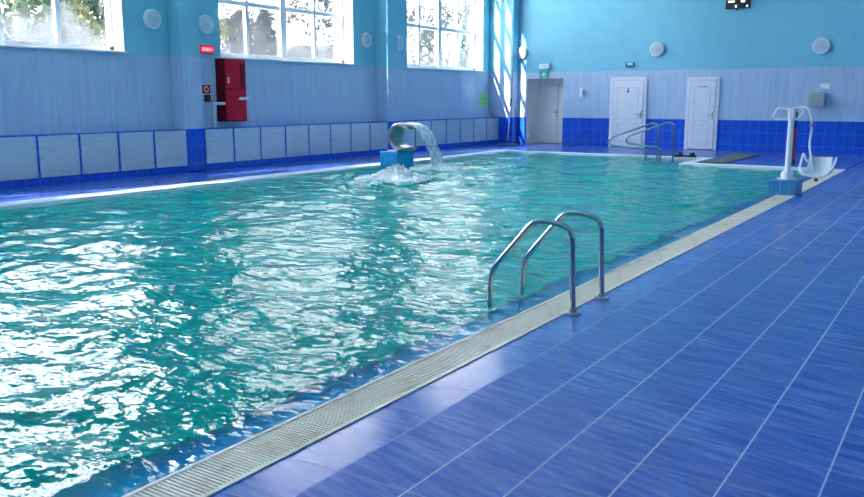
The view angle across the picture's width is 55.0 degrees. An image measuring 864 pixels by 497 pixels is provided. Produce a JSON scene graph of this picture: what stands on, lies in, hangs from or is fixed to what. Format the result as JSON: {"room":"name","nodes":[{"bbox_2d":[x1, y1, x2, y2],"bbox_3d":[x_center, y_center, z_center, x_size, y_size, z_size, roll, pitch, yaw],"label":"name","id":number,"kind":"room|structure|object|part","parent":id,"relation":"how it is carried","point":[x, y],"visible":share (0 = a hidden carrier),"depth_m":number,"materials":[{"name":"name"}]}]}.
{"room":"indoor swimming pool","nodes":[
{"label":"indoor swimming pool","id":0,"kind":"room"},
{"bbox_2d":[0,0,489,134],"bbox_3d":[-6.160,-5.707,15.832,0.500,8.600,30.000,7,12,33],"label":"wall","id":1,"kind":"structure","parent":0,"point":[42,91],"depth_m":17.57,"materials":[{"name":"paint"}]},
{"bbox_2d":[0,0,128,53],"bbox_3d":[-7.354,-5.831,13.828,0.480,4.842,4.710,7,12,33],"label":"window","id":2,"kind":"structure","parent":1,"relation":"in","point":[113,8],"depth_m":15.62,"materials":[{"name":"clear glass"}]},
{"bbox_3d":[-7.337,-3.467,14.244,0.440,0.042,4.710,7,12,33],"label":"sill","id":3,"kind":"part","parent":2,"relation":"part of","materials":[{"name":"white plastic"}]},
{"bbox_2d":[143,9,161,28],"bbox_3d":[-5.530,-4.548,16.448,0.115,0.392,0.392,7,12,33],"label":"wall lamp","id":4,"kind":"object","parent":1,"relation":"attached to","point":[151,17],"visible":1,"depth_m":16.40,"materials":[{"name":"white plastic"}]},
{"bbox_2d":[198,15,213,33],"bbox_3d":[-4.779,-4.751,17.575,0.115,0.392,0.392,7,12,33],"label":"wall lamp","id":5,"kind":"object","parent":1,"relation":"attached to","point":[205,22],"visible":1,"depth_m":17.53,"materials":[{"name":"white plastic"}]},
{"bbox_2d":[201,84,210,93],"bbox_3d":[-4.841,-3.416,17.800,0.029,0.220,0.260,7,12,33],"label":"fire sign","id":6,"kind":"object","parent":1,"relation":"attached to","point":[206,88],"visible":0.95,"depth_m":17.79,"materials":[{"name":"red plastic"}]},
{"bbox_2d":[199,45,213,53],"bbox_3d":[-4.808,-4.236,17.663,0.072,0.170,0.400,7,12,33],"label":"exit sign","id":7,"kind":"object","parent":1,"relation":"attached to","point":[206,49],"visible":0.9,"depth_m":17.65,"materials":[{"name":"red plastic"}]},
{"bbox_2d":[204,95,210,101],"bbox_3d":[-4.819,-3.228,17.838,0.062,0.150,0.150,7,12,33],"label":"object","id":8,"kind":"object","parent":1,"relation":"attached to","point":[207,98],"visible":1,"depth_m":17.81,"materials":[{"name":"black plastic"}]},
{"bbox_2d":[215,58,248,121],"bbox_3d":[-4.367,-3.469,18.201,0.373,1.345,0.633,7,12,33],"label":"cabinet","id":9,"kind":"object","parent":1,"relation":"attached to","point":[230,73],"visible":1,"depth_m":18.05,"materials":[{"name":"red metal"}]},
{"bbox_3d":[-4.283,-3.798,18.085,0.020,0.615,0.593,7,12,33],"label":"door","id":10,"kind":"part","parent":9,"relation":"part of","materials":[{"name":"red metal"}]},
{"bbox_3d":[-4.283,-3.146,18.203,0.020,0.670,0.593,7,12,33],"label":"door","id":11,"kind":"part","parent":9,"relation":"part of","materials":[{"name":"red metal"}]},
{"bbox_3d":[-4.168,-3.791,18.243,0.002,0.525,0.150,7,12,33],"label":"viewing panel","id":12,"kind":"part","parent":9,"relation":"part of","materials":[{"name":"red glass"}]},
{"bbox_3d":[-4.151,-3.300,18.296,0.080,0.080,0.240,7,12,33],"label":"handle","id":13,"kind":"part","parent":9,"relation":"part of","materials":[{"name":"white metal"}]},
{"bbox_2d":[218,0,356,64],"bbox_3d":[-3.472,-6.884,19.655,0.480,4.842,4.710,7,12,33],"label":"window","id":14,"kind":"structure","parent":1,"relation":"in","point":[300,31],"depth_m":20.29,"materials":[{"name":"clear glass"}]},
{"bbox_3d":[-3.455,-4.521,20.071,0.440,0.042,4.710,7,12,33],"label":"sill","id":15,"kind":"part","parent":14,"relation":"part of","materials":[{"name":"white plastic"}]},
{"bbox_2d":[361,32,371,46],"bbox_3d":[-1.736,-5.567,22.144,0.115,0.392,0.392,7,12,33],"label":"wall lamp","id":16,"kind":"object","parent":1,"relation":"attached to","point":[366,39],"visible":1,"depth_m":22.09,"materials":[{"name":"white plastic"}]},
{"bbox_2d":[397,36,403,49],"bbox_3d":[-0.924,-5.787,23.362,0.115,0.392,0.392,7,12,33],"label":"wall lamp","id":17,"kind":"object","parent":1,"relation":"attached to","point":[400,43],"visible":0.8,"depth_m":23.34,"materials":[{"name":"white plastic"}]},
{"bbox_2d":[407,0,484,71],"bbox_3d":[0.347,-7.920,25.387,0.480,4.842,4.480,7,12,33],"label":"window","id":18,"kind":"structure","parent":1,"relation":"in","point":[441,34],"depth_m":26.05,"materials":[{"name":"clear glass"}]},
{"bbox_3d":[0.363,-5.556,25.803,0.440,0.042,4.480,7,12,33],"label":"sill","id":19,"kind":"part","parent":18,"relation":"part of","materials":[{"name":"white plastic"}]},
{"bbox_2d":[479,93,487,106],"bbox_3d":[1.724,-4.963,27.716,0.006,0.448,0.588,7,12,33],"label":"notice","id":20,"kind":"object","parent":1,"relation":"attached to","point":[483,97],"visible":1,"depth_m":27.71,"materials":[{"name":"paper"}]},
{"bbox_2d":[43,161,811,496],"bbox_3d":[-0.662,0.286,12.037,9.360,1.655,24.600,7,12,33],"label":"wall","id":21,"kind":"structure","parent":0,"point":[125,477],"depth_m":4.50,"materials":[{"name":"tile"}]},
{"bbox_2d":[0,150,511,209],"bbox_3d":[-4.429,-1.039,14.502,0.460,0.126,24.320,7,12,33],"label":"trim","id":22,"kind":"structure","parent":21,"relation":"on","point":[155,189],"depth_m":14.65,"materials":[{"name":"white tile"}]},
{"bbox_2d":[0,152,810,496],"bbox_3d":[-0.660,-0.576,11.884,8.756,0.105,23.988,7,12,33],"label":"pool water","id":23,"kind":"object","parent":21,"relation":"in","point":[133,327],"visible":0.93,"depth_m":7.27,"materials":[{"name":"teal liquid"}]},
{"bbox_2d":[354,163,434,184],"bbox_3d":[-0.669,-1.477,15.967,1.474,0.355,1.565,7,12,33],"label":"foam","id":24,"kind":"object","parent":23,"relation":"on","point":[397,174],"visible":1,"depth_m":15.70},
{"bbox_2d":[380,151,413,167],"bbox_3d":[-0.793,-1.927,18.875,0.470,0.580,0.670,7,12,33],"label":"block","id":25,"kind":"object","parent":23,"relation":"in","point":[387,159],"visible":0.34,"depth_m":18.64,"materials":[{"name":"teal tile"}]},
{"bbox_2d":[387,122,424,151],"bbox_3d":[-0.576,-2.501,18.620,0.665,0.640,0.560,7,12,33],"label":"spout","id":26,"kind":"object","parent":25,"relation":"on","point":[396,141],"visible":1,"depth_m":18.59,"materials":[{"name":"metal"}]},
{"bbox_2d":[413,125,445,165],"bbox_3d":[-0.045,-2.219,18.309,0.634,0.984,0.507,7,12,33],"label":"waterfall","id":27,"kind":"object","parent":23,"relation":"on","point":[437,158],"visible":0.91,"depth_m":18.29,"materials":[{"name":"liquid"}]},
{"bbox_2d":[409,162,462,170],"bbox_3d":[0.147,-1.819,18.276,1.196,0.213,1.176,-7,13,-36],"label":"foam","id":28,"kind":"object","parent":23,"relation":"on","point":[440,167],"visible":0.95,"depth_m":18.05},
{"bbox_2d":[121,171,842,496],"bbox_3d":[2.564,0.035,8.609,0.275,0.110,21.970,7,12,33],"label":"overflow grating","id":29,"kind":"object","parent":21,"relation":"on","point":[208,476],"visible":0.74,"depth_m":4.42,"materials":[{"name":"plastic"}]},
{"bbox_2d":[486,210,608,314],"bbox_3d":[0.870,0.627,6.339,0.777,1.810,0.654,7,12,33],"label":"pool ladder","id":30,"kind":"object","parent":21,"relation":"attached to","point":[572,310],"visible":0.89,"depth_m":6.22,"materials":[{"name":"metal"}]},
{"bbox_3d":[0.715,0.667,6.121,0.721,1.810,0.041,7,12,33],"label":"rail","id":31,"kind":"part","parent":30,"relation":"part of","materials":[{"name":"metal"}]},
{"bbox_3d":[1.011,0.587,6.565,0.721,1.810,0.041,7,12,33],"label":"rail","id":32,"kind":"part","parent":30,"relation":"part of","materials":[{"name":"metal"}]},
{"bbox_2d":[510,150,705,161],"bbox_3d":[4.663,-2.530,22.756,5.550,0.126,0.320,7,12,33],"label":"trim","id":33,"kind":"structure","parent":21,"relation":"on","point":[663,158],"depth_m":22.50,"materials":[{"name":"white tile"}]},
{"bbox_2d":[674,152,684,156],"bbox_3d":[6.422,-2.443,21.569,0.290,0.125,0.124,3,11,16],"label":"slipper","id":34,"kind":"object","parent":33,"relation":"on","point":[680,154],"visible":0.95,"depth_m":21.51,"materials":[{"name":"black rubber"}]},
{"bbox_2d":[685,152,696,157],"bbox_3d":[6.685,-2.417,21.425,0.290,0.125,0.124,10,14,44],"label":"slipper","id":35,"kind":"object","parent":33,"relation":"on","point":[691,154],"visible":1,"depth_m":21.37,"materials":[{"name":"black rubber"}]},
{"bbox_2d":[608,123,659,162],"bbox_3d":[5.064,-2.564,20.891,1.355,1.216,0.100,7,12,33],"label":"handrail","id":36,"kind":"object","parent":21,"relation":"on","point":[611,137],"visible":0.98,"depth_m":20.74,"materials":[{"name":"metal"}]},
{"bbox_2d":[625,122,674,162],"bbox_3d":[5.657,-2.686,21.567,1.335,1.215,0.100,7,12,33],"label":"handrail","id":37,"kind":"object","parent":21,"relation":"on","point":[673,124],"visible":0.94,"depth_m":21.44,"materials":[{"name":"metal"}]},
{"bbox_2d":[679,157,845,170],"bbox_3d":[7.887,-1.939,19.482,3.490,0.126,2.350,7,12,33],"label":"trim","id":38,"kind":"structure","parent":21,"relation":"on","point":[753,167],"depth_m":18.81,"materials":[{"name":"white tile"}]},
{"bbox_2d":[0,143,863,496],"bbox_3d":[2.841,-0.436,11.182,21.400,0.120,30.650,7,12,33],"label":"floor","id":39,"kind":"structure","parent":0,"point":[733,365],"depth_m":4.35,"materials":[{"name":"tile"}]},
{"bbox_2d":[167,0,205,171],"bbox_3d":[-5.062,-5.858,16.671,0.400,8.600,0.470,7,12,33],"label":"wall pier","id":40,"kind":"object","parent":39,"relation":"on","point":[183,26],"visible":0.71,"depth_m":16.94,"materials":[{"name":"paint"}]},
{"bbox_2d":[0,117,498,189],"bbox_3d":[-5.962,-1.818,16.008,0.400,0.885,29.350,7,12,33],"label":"wall ledge","id":41,"kind":"object","parent":39,"relation":"on","point":[22,183],"visible":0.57,"depth_m":17.39,"materials":[{"name":"tile"}]},
{"bbox_2d":[0,136,38,180],"bbox_3d":[-7.032,-1.518,14.010,0.022,0.715,0.760,7,12,33],"label":"radiator cover","id":42,"kind":"object","parent":41,"relation":"attached to","point":[18,155],"visible":1,"depth_m":14.04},
{"bbox_2d":[38,135,80,177],"bbox_3d":[-6.585,-1.639,14.681,0.022,0.715,0.760,7,12,33],"label":"radiator cover","id":43,"kind":"object","parent":41,"relation":"attached to","point":[58,154],"visible":1,"depth_m":14.67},
{"bbox_2d":[80,133,118,173],"bbox_3d":[-6.138,-1.761,15.352,0.022,0.715,0.760,7,12,33],"label":"radiator cover","id":44,"kind":"object","parent":41,"relation":"attached to","point":[99,152],"visible":1,"depth_m":15.34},
{"bbox_2d":[119,132,154,170],"bbox_3d":[-5.691,-1.882,16.022,0.022,0.715,0.760,7,12,33],"label":"radiator cover","id":45,"kind":"object","parent":41,"relation":"attached to","point":[136,148],"visible":1,"depth_m":16.00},
{"bbox_2d":[154,130,186,167],"bbox_3d":[-5.244,-2.003,16.693,0.022,0.715,0.760,7,12,33],"label":"radiator cover","id":46,"kind":"object","parent":41,"relation":"attached to","point":[170,146],"visible":1,"depth_m":16.68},
{"bbox_2d":[205,128,233,163],"bbox_3d":[-4.537,-2.195,17.755,0.022,0.715,0.760,7,12,33],"label":"radiator cover","id":47,"kind":"object","parent":41,"relation":"attached to","point":[219,142],"visible":1,"depth_m":17.74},
{"bbox_2d":[213,102,225,126],"bbox_3d":[-4.582,-2.881,17.881,0.262,0.541,0.150,7,12,33],"label":"pipe","id":48,"kind":"object","parent":41,"relation":"on","point":[214,103],"visible":1,"depth_m":17.86,"materials":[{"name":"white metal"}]},
{"bbox_2d":[234,127,260,160],"bbox_3d":[-4.092,-2.316,18.422,0.022,0.715,0.760,7,12,33],"label":"radiator cover","id":49,"kind":"object","parent":41,"relation":"attached to","point":[247,140],"visible":1,"depth_m":18.40,"materials":[{"name":"white plastic"}]},
{"bbox_2d":[261,126,285,158],"bbox_3d":[-3.648,-2.436,19.090,0.022,0.715,0.760,7,12,33],"label":"radiator cover","id":50,"kind":"object","parent":41,"relation":"attached to","point":[272,138],"visible":1,"depth_m":19.07,"materials":[{"name":"white plastic"}]},
{"bbox_2d":[286,125,308,156],"bbox_3d":[-3.203,-2.557,19.757,0.022,0.715,0.760,7,12,33],"label":"radiator cover","id":51,"kind":"object","parent":41,"relation":"attached to","point":[297,144],"visible":1,"depth_m":19.74,"materials":[{"name":"white plastic"}]},
{"bbox_2d":[309,125,329,154],"bbox_3d":[-2.758,-2.678,20.424,0.022,0.715,0.760,7,12,33],"label":"radiator cover","id":52,"kind":"object","parent":41,"relation":"attached to","point":[319,135],"visible":1,"depth_m":20.41,"materials":[{"name":"white plastic"}]},
{"bbox_2d":[331,124,350,152],"bbox_3d":[-2.314,-2.798,21.092,0.022,0.715,0.760,7,12,33],"label":"radiator cover","id":53,"kind":"object","parent":41,"relation":"attached to","point":[340,133],"visible":1,"depth_m":21.08,"materials":[{"name":"white plastic"}]},
{"bbox_2d":[351,123,369,151],"bbox_3d":[-1.869,-2.919,21.759,0.022,0.715,0.760,7,12,33],"label":"radiator cover","id":54,"kind":"object","parent":41,"relation":"attached to","point":[360,132],"visible":1,"depth_m":21.75,"materials":[{"name":"white plastic"}]},
{"bbox_2d":[370,122,387,149],"bbox_3d":[-1.424,-3.039,22.427,0.022,0.715,0.760,7,12,33],"label":"radiator cover","id":55,"kind":"object","parent":41,"relation":"attached to","point":[378,132],"visible":1,"depth_m":22.41,"materials":[{"name":"white plastic"}]},
{"bbox_2d":[399,121,414,145],"bbox_3d":[-0.704,-3.235,23.507,0.022,0.715,0.760,7,12,33],"label":"radiator cover","id":56,"kind":"object","parent":41,"relation":"attached to","point":[409,134],"visible":0.57,"depth_m":23.61,"materials":[{"name":"white plastic"}]},
{"bbox_3d":[-0.702,-3.232,23.506,0.006,0.621,0.700,7,12,33],"label":"slat panel","id":57,"kind":"part","parent":56,"relation":"part of","materials":[{"name":"white plastic"}]},
{"bbox_2d":[416,121,430,145],"bbox_3d":[-0.251,-3.358,24.188,0.022,0.715,0.760,7,12,33],"label":"radiator cover","id":58,"kind":"object","parent":41,"relation":"attached to","point":[419,141],"visible":0.82,"depth_m":24.17,"materials":[{"name":"white plastic"}]},
{"bbox_2d":[432,120,445,144],"bbox_3d":[0.203,-3.481,24.868,0.022,0.715,0.760,7,12,33],"label":"radiator cover","id":59,"kind":"object","parent":41,"relation":"attached to","point":[438,126],"visible":0.92,"depth_m":24.87,"materials":[{"name":"white plastic"}]},
{"bbox_3d":[0.205,-3.478,24.867,0.006,0.621,0.700,7,12,33],"label":"slat panel","id":60,"kind":"part","parent":59,"relation":"part of","materials":[{"name":"white plastic"}]},
{"bbox_2d":[446,119,459,143],"bbox_3d":[0.656,-3.604,25.549,0.022,0.715,0.760,7,12,33],"label":"radiator cover","id":61,"kind":"object","parent":41,"relation":"attached to","point":[452,126],"visible":1,"depth_m":25.52,"materials":[{"name":"white plastic"}]},
{"bbox_2d":[461,119,473,141],"bbox_3d":[1.109,-3.727,26.229,0.022,0.715,0.760,7,12,33],"label":"radiator cover","id":62,"kind":"object","parent":41,"relation":"attached to","point":[466,124],"visible":1,"depth_m":26.22,"materials":[{"name":"white plastic"}]},
{"bbox_2d":[474,118,485,140],"bbox_3d":[1.563,-3.850,26.910,0.022,0.715,0.760,7,12,33],"label":"radiator cover","id":63,"kind":"object","parent":41,"relation":"attached to","point":[479,124],"visible":1,"depth_m":26.89,"materials":[{"name":"white plastic"}]},
{"bbox_2d":[487,118,498,139],"bbox_3d":[2.016,-3.973,27.591,0.022,0.715,0.760,7,12,33],"label":"radiator cover","id":64,"kind":"object","parent":41,"relation":"attached to","point":[492,123],"visible":1,"depth_m":27.57,"materials":[{"name":"white plastic"}]},
{"bbox_2d":[375,0,397,149],"bbox_3d":[-1.238,-6.896,22.411,0.400,8.600,0.480,7,12,33],"label":"wall pier","id":65,"kind":"object","parent":39,"relation":"on","point":[386,10],"depth_m":22.57,"materials":[{"name":"painted plaster"},{"name":"tile"}]},
{"bbox_2d":[489,0,518,142],"bbox_3d":[2.390,-7.798,27.407,0.900,8.600,0.350,7,12,33],"label":"pier","id":66,"kind":"object","parent":39,"relation":"on","point":[504,14],"visible":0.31,"depth_m":27.55,"materials":[{"name":"paint"}]},
{"bbox_2d":[497,98,516,144],"bbox_3d":[2.546,-4.172,27.287,0.720,1.505,0.304,7,12,33],"label":"squeegee","id":67,"kind":"object","parent":39,"relation":"on","point":[507,143],"visible":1,"depth_m":27.28,"materials":[{"name":"blue plastic"}]},
{"bbox_3d":[2.479,-3.438,27.315,0.720,0.050,0.060,7,12,33],"label":"blade","id":68,"kind":"part","parent":67,"relation":"part of","materials":[{"name":"rubber"}]},
{"bbox_2d":[513,113,519,144],"bbox_3d":[2.738,-4.037,27.338,0.195,1.225,0.463,-4,11,-20],"label":"broom","id":69,"kind":"object","parent":39,"relation":"on","point":[516,142],"visible":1,"depth_m":27.33,"materials":[{"name":"blue plastic"}]},
{"bbox_2d":[698,153,759,162],"bbox_3d":[7.569,-2.303,21.092,0.690,0.017,3.700,7,12,33],"label":"rubber mat","id":70,"kind":"object","parent":39,"relation":"on","point":[734,156],"visible":1,"depth_m":20.75,"materials":[{"name":"grey rubber"}]},
{"bbox_2d":[768,177,803,195],"bbox_3d":[5.727,-1.006,13.440,0.430,0.240,0.630,7,12,33],"label":"plinth","id":71,"kind":"object","parent":39,"relation":"on","point":[776,186],"visible":0.95,"depth_m":13.21,"materials":[{"name":"tile"}]},
{"bbox_2d":[772,106,837,180],"bbox_3d":[5.841,-1.648,13.077,1.031,1.180,0.571,7,12,33],"label":"lift","id":72,"kind":"object","parent":39,"relation":"on","point":[818,167],"visible":1,"depth_m":13.16,"materials":[{"name":"white metal"}]},
{"bbox_3d":[5.736,-1.724,13.304,0.094,1.020,0.094,7,12,33],"label":"post","id":73,"kind":"part","parent":72,"relation":"part of","materials":[{"name":"white metal"}]},
{"bbox_2d":[791,112,797,164],"bbox_3d":[5.848,-1.777,13.402,0.089,0.860,0.072,7,12,33],"label":"strap","id":74,"kind":"object","parent":72,"relation":"hanging from","point":[795,128],"visible":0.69,"depth_m":13.38,"materials":[{"name":"fabric"}]},
{"bbox_3d":[5.824,-1.334,13.023,0.172,0.323,0.276,7,12,33],"label":"armrest","id":75,"kind":"part","parent":72,"relation":"part of","materials":[{"name":"white plastic"}]},
{"bbox_3d":[5.920,-1.676,13.190,0.461,1.166,0.040,7,12,33],"label":"arm","id":76,"kind":"part","parent":72,"relation":"part of","materials":[{"name":"white metal"}]},
{"bbox_3d":[6.210,-1.278,12.923,0.176,0.316,0.032,7,12,33],"label":"armrest","id":77,"kind":"part","parent":72,"relation":"part of","materials":[{"name":"white plastic"}]},
{"bbox_2d":[517,0,863,154],"bbox_3d":[11.067,-6.925,22.574,21.800,8.600,0.950,7,12,33],"label":"wall","id":78,"kind":"structure","parent":0,"point":[764,59],"depth_m":24.22,"materials":[{"name":"paint"}]},
{"bbox_2d":[517,47,527,58],"bbox_3d":[2.962,-6.459,27.411,0.392,0.392,0.115,7,12,33],"label":"wall lamp","id":79,"kind":"object","parent":78,"relation":"attached to","point":[522,52],"visible":1,"depth_m":27.37,"materials":[{"name":"white plastic"}]},
{"bbox_2d":[539,71,547,77],"bbox_3d":[3.655,-5.692,27.136,0.319,0.235,0.036,7,12,33],"label":"exit sign","id":80,"kind":"object","parent":78,"relation":"attached to","point":[542,74],"visible":1,"depth_m":27.13,"materials":[{"name":"green plastic"}]},
{"bbox_2d":[526,78,563,143],"bbox_3d":[3.930,-4.571,27.687,1.320,2.149,0.840,7,12,33],"label":"trim","id":81,"kind":"structure","parent":78,"relation":"attached to","point":[532,84],"depth_m":27.98,"materials":[{"name":"white plastic"}]},
{"bbox_2d":[540,64,549,68],"bbox_3d":[3.675,-5.932,27.042,0.344,0.147,0.098,7,12,33],"label":"emergency light","id":82,"kind":"object","parent":78,"relation":"attached to","point":[542,66],"visible":1,"depth_m":26.99,"materials":[{"name":"white plastic"}]},
{"bbox_2d":[536,79,562,142],"bbox_3d":[4.125,-4.617,27.980,1.292,2.135,0.130,7,12,33],"label":"door","id":83,"kind":"structure","parent":78,"relation":"in","point":[550,97],"depth_m":28.06,"materials":[{"name":"white plastic"}]},
{"bbox_3d":[3.934,-4.549,28.110,0.537,1.715,0.010,7,12,33],"label":"panel","id":84,"kind":"part","parent":83,"relation":"part of","materials":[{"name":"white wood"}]},
{"bbox_3d":[4.415,-4.493,27.800,0.279,1.715,0.010,7,12,33],"label":"panel","id":85,"kind":"part","parent":83,"relation":"part of","materials":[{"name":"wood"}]},
{"bbox_2d":[580,88,583,97],"bbox_3d":[4.783,-4.964,26.495,0.136,0.283,0.070,7,12,33],"label":"wall control","id":86,"kind":"object","parent":78,"relation":"attached to","point":[581,89],"visible":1,"depth_m":26.47,"materials":[{"name":"white plastic"}]},
{"bbox_2d":[608,77,647,147],"bbox_3d":[6.057,-4.220,25.747,1.164,2.147,0.125,7,12,33],"label":"door","id":87,"kind":"structure","parent":78,"relation":"in","point":[627,103],"depth_m":25.72,"materials":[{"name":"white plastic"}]},
{"bbox_3d":[6.054,-4.150,25.756,0.680,1.687,0.008,7,12,33],"label":"panel moulding","id":88,"kind":"part","parent":87,"relation":"part of","materials":[{"name":"white wood"}]},
{"bbox_2d":[625,62,634,66],"bbox_3d":[6.089,-5.643,25.498,0.283,0.138,0.078,7,12,33],"label":"emergency light","id":89,"kind":"object","parent":78,"relation":"attached to","point":[631,64],"visible":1,"depth_m":25.45,"materials":[{"name":"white plastic"}]},
{"bbox_2d":[650,42,663,56],"bbox_3d":[6.763,-5.988,24.963,0.441,0.441,0.115,7,12,33],"label":"wall lamp","id":90,"kind":"object","parent":78,"relation":"attached to","point":[657,48],"visible":1,"depth_m":24.93,"materials":[{"name":"white plastic"}]},
{"bbox_2d":[684,77,719,149],"bbox_3d":[7.958,-3.983,24.523,0.951,2.116,0.125,7,12,33],"label":"door","id":91,"kind":"structure","parent":78,"relation":"in","point":[701,107],"depth_m":24.51,"materials":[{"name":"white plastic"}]},
{"bbox_3d":[7.955,-3.913,24.531,0.467,1.656,0.008,7,12,33],"label":"panel moulding","id":92,"kind":"part","parent":91,"relation":"part of","materials":[{"name":"white wood"}]},
{"bbox_2d":[725,0,750,10],"bbox_3d":[8.676,-7.085,23.496,0.675,0.670,0.106,7,12,33],"label":"clock","id":93,"kind":"object","parent":78,"relation":"attached to","point":[730,4],"visible":1,"depth_m":23.49,"materials":[{"name":"black plastic"}]},
{"bbox_2d":[808,92,825,105],"bbox_3d":[10.534,-4.087,22.721,0.410,0.373,0.236,7,12,33],"label":"vent","id":94,"kind":"object","parent":78,"relation":"attached to","point":[814,98],"visible":1,"depth_m":22.63,"materials":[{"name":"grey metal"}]},
{"bbox_3d":[10.474,-4.071,22.635,0.329,0.303,0.012,7,12,33],"label":"cabinet door","id":95,"kind":"part","parent":94,"relation":"part of","materials":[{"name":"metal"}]},
{"bbox_2d":[812,37,829,53],"bbox_3d":[10.560,-5.498,22.522,0.451,0.451,0.115,7,12,33],"label":"wall lamp","id":96,"kind":"object","parent":78,"relation":"attached to","point":[821,45],"visible":1,"depth_m":22.49,"materials":[{"name":"white plastic"}]},
{"bbox_2d":[820,83,829,88],"bbox_3d":[10.732,-4.437,22.663,0.236,0.136,0.010,7,12,33],"label":"paper notice","id":97,"kind":"object","parent":78,"relation":"attached to","point":[822,85],"visible":1,"depth_m":22.66,"materials":[{"name":"white paper"}]},
{"label":"outside","id":98,"kind":"structure","parent":0,"visible":0},
{"bbox_3d":[6.646,-4.110,37.359,150.000,0.200,190.000,7,12,33],"label":"floor","id":99,"kind":"structure","parent":98,"visible":0},
{"bbox_2d":[1,0,89,44],"bbox_3d":[-13.843,-7.845,27.377,6.039,10.707,5.641,7,12,33],"label":"conifer tree","id":100,"kind":"object","parent":99,"relation":"on","point":[18,13],"visible":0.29,"depth_m":26.98,"materials":[{"name":"green plant"}]},
{"bbox_2d":[3,0,105,45],"bbox_3d":[-14.584,-8.242,31.585,5.412,9.992,5.453,7,12,33],"label":"conifer tree","id":101,"kind":"object","parent":99,"relation":"on","point":[37,5],"visible":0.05,"depth_m":30.79,"materials":[{"name":"green plant"}]},
{"bbox_2d":[28,0,106,45],"bbox_3d":[-13.649,-6.415,31.401,3.468,6.462,3.642,0,10,-1],"label":"bushy tree","id":102,"kind":"object","parent":99,"relation":"on","point":[81,14],"visible":0.21,"depth_m":30.78,"materials":[{"name":"green plant"}]},
{"bbox_2d":[62,0,106,44],"bbox_3d":[-14.194,-8.400,34.182,5.744,9.380,5.750,7,12,33],"label":"conifer tree","id":103,"kind":"object","parent":99,"relation":"on","point":[97,8],"visible":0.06,"depth_m":33.19,"materials":[{"name":"green plant"}]},
{"bbox_2d":[219,18,228,52],"bbox_3d":[-13.455,-11.353,54.900,5.051,7.822,5.004,7,12,33],"label":"bushy tree","id":104,"kind":"object","parent":99,"relation":"on","point":[223,32],"visible":0.11,"depth_m":53.66,"materials":[{"name":"green plant"}]},
{"bbox_2d":[219,4,228,52],"bbox_3d":[-7.827,-11.350,50.175,12.018,9.505,6.413,-2,10,-11],"label":"bare tree","id":105,"kind":"object","parent":99,"relation":"on","point":[224,48],"visible":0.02,"depth_m":49.78,"materials":[{"name":"white plant"}]}
]}

